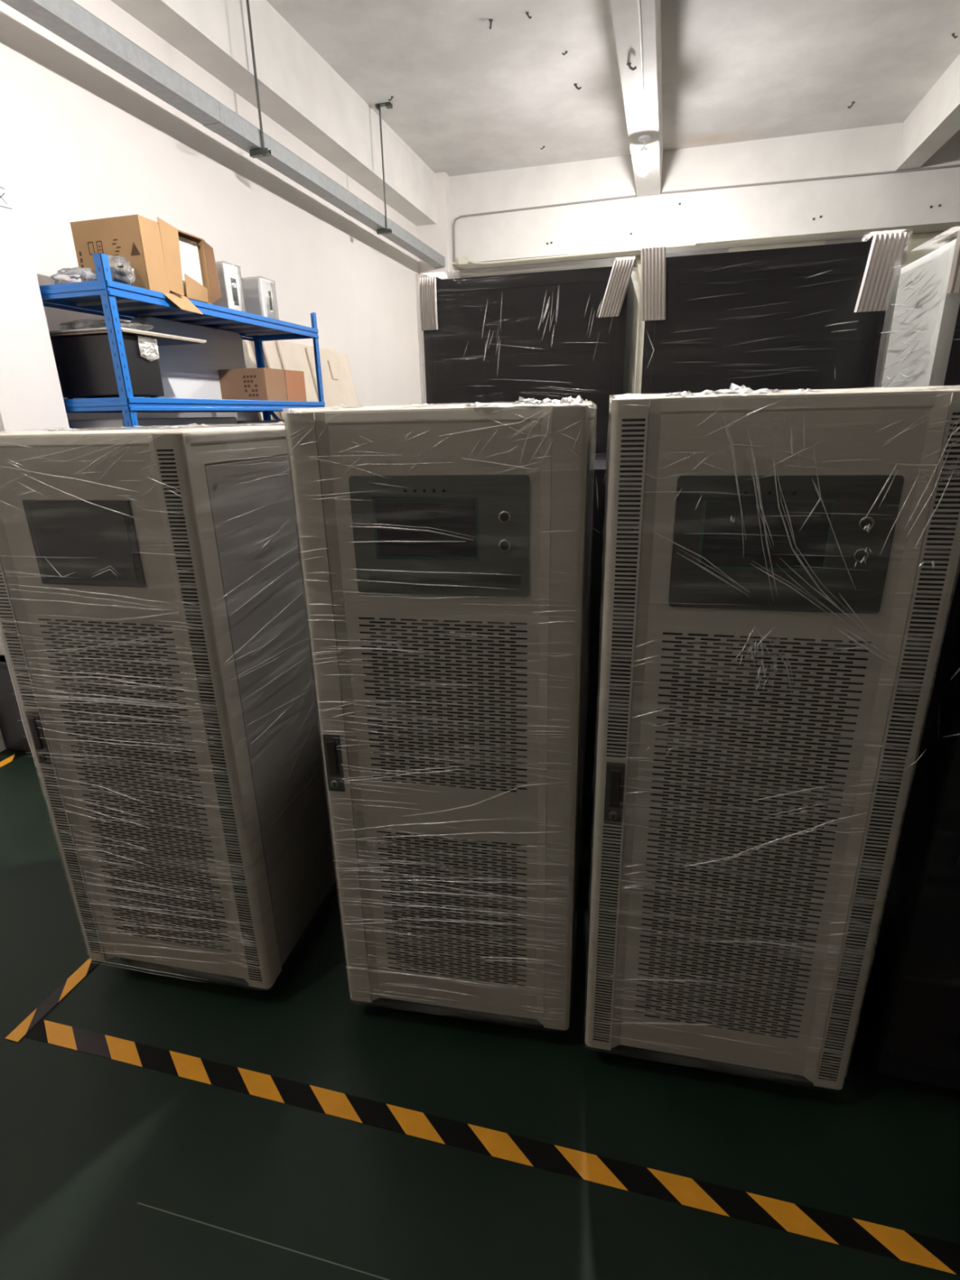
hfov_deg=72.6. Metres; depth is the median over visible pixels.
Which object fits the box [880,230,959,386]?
rack
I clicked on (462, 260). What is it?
pipe
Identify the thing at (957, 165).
conduit
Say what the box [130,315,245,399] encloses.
cover
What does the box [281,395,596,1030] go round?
tall cabinet
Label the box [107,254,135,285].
plastic bag
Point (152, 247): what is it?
carton
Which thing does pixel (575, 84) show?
ceiling hook
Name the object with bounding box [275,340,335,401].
leaning board
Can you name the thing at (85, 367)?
case
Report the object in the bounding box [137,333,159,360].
scrap
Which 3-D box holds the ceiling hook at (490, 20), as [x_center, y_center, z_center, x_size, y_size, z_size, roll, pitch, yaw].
[0.080,-4.658,4.949,0.030,0.045,0.072,-4,19,-7]
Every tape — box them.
[0,752,26,767]
[5,958,101,1042]
[23,1019,959,1275]
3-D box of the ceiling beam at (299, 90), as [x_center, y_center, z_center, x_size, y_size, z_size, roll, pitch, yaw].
[-2.755,-2.917,0.849,0.270,0.540,15.980,4,20,15]
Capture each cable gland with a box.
[109,264,122,283]
[117,264,130,284]
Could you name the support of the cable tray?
hanging from the hanger at (264, 152)
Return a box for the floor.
[0,748,959,1279]
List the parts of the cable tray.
joint plate, joint plate, joint plate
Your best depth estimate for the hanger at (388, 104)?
6.37 m
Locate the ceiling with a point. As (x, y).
(470, 97)
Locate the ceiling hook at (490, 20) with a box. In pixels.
[488,18,493,29]
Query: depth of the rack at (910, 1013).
1.47 m
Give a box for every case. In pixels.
[49,333,164,399]
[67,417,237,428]
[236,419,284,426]
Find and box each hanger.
[245,0,271,158]
[375,101,392,234]
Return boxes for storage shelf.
[39,253,324,428]
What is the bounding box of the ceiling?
[266,0,959,176]
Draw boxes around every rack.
[418,258,638,459]
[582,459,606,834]
[640,231,908,393]
[860,572,959,1090]
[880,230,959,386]
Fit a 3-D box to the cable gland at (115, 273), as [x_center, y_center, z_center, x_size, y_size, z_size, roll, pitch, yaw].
[-1.694,-1.701,3.047,0.036,0.087,0.063,4,20,15]
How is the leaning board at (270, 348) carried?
on the floor
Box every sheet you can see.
[48,327,206,342]
[49,328,204,346]
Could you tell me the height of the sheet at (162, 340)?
0.010 m
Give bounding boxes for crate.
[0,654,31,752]
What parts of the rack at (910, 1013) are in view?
frame, door, handle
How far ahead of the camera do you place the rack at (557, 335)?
2.50 m
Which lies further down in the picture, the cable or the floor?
the floor
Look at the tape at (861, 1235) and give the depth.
1.49 m
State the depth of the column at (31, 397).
2.91 m
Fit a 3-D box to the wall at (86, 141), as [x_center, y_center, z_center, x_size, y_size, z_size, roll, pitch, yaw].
[-2.812,-1.204,1.807,0.100,4.400,16.800,4,20,15]
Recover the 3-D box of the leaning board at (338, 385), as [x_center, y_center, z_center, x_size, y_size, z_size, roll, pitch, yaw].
[-1.189,-1.633,6.354,0.438,2.183,0.763,4,20,15]
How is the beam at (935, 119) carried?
attached to the ceiling
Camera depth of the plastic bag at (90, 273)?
3.10 m
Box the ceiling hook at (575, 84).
[573,83,581,89]
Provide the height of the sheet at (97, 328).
0.008 m
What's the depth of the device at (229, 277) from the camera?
3.81 m
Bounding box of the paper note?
[0,168,28,233]
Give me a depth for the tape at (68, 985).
1.90 m
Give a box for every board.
[169,235,203,297]
[242,339,273,420]
[251,341,282,420]
[262,340,287,419]
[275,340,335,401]
[306,346,359,407]
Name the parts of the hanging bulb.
bulb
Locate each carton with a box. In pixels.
[70,213,221,314]
[217,367,306,401]
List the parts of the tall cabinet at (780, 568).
handle, lever, post, panel, control panel, post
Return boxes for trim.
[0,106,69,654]
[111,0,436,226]
[416,172,461,404]
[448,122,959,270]
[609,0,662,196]
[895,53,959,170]
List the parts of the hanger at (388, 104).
rod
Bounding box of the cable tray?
[0,0,444,267]
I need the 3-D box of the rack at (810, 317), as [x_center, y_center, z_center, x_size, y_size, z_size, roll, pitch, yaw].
[1.113,-0.484,2.936,0.856,2.136,0.918,4,20,15]
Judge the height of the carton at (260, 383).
0.200 m
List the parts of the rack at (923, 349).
frame, door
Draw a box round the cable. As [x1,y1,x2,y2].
[637,0,644,119]
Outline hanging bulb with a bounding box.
[632,134,654,176]
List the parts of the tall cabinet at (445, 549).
post, lever, handle, control panel, panel, post, panel, frame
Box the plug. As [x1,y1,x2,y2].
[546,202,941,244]
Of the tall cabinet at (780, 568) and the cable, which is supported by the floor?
the tall cabinet at (780, 568)
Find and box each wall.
[0,0,424,751]
[461,229,959,393]
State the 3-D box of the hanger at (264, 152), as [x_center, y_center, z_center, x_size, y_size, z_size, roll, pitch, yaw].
[-1.509,-3.885,4.391,0.220,1.070,0.060,4,20,15]
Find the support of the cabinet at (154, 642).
on the floor
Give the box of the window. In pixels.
[728,239,825,252]
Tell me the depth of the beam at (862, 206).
7.50 m
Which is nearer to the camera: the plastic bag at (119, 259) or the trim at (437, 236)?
the plastic bag at (119, 259)
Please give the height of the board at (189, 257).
0.275 m
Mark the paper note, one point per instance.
(12, 215)
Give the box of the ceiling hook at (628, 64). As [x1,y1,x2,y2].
[626,62,636,70]
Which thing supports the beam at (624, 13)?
attached to the ceiling
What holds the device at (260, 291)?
on the storage shelf
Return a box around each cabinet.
[0,421,336,989]
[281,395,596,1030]
[583,382,959,1089]
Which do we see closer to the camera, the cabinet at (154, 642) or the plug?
the cabinet at (154, 642)
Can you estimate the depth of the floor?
1.52 m
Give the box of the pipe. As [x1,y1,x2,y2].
[457,243,695,264]
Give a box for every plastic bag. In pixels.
[49,266,97,284]
[55,319,154,330]
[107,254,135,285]
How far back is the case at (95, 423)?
3.42 m
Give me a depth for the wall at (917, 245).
8.31 m
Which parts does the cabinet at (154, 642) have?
lever, handle, post, screen glass, panel, post, frame, panel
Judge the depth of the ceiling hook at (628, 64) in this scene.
4.73 m
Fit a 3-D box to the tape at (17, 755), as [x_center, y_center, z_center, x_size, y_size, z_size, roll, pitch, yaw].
[-3.023,1.411,0.985,0.050,0.001,5.200,4,20,15]
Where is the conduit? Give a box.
[453,164,959,262]
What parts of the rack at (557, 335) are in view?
frame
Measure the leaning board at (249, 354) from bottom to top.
2.193 m
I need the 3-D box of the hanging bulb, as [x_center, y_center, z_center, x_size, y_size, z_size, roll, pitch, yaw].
[1.515,-4.481,6.062,0.196,0.300,0.196,4,20,15]
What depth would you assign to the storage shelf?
3.36 m
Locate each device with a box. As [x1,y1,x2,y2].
[213,260,245,311]
[241,275,279,319]
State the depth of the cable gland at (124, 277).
3.04 m
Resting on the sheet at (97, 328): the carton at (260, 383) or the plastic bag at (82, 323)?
the plastic bag at (82, 323)
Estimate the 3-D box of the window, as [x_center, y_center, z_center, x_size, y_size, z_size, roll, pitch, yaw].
[3.534,-4.540,7.852,1.060,0.500,0.050,4,20,15]

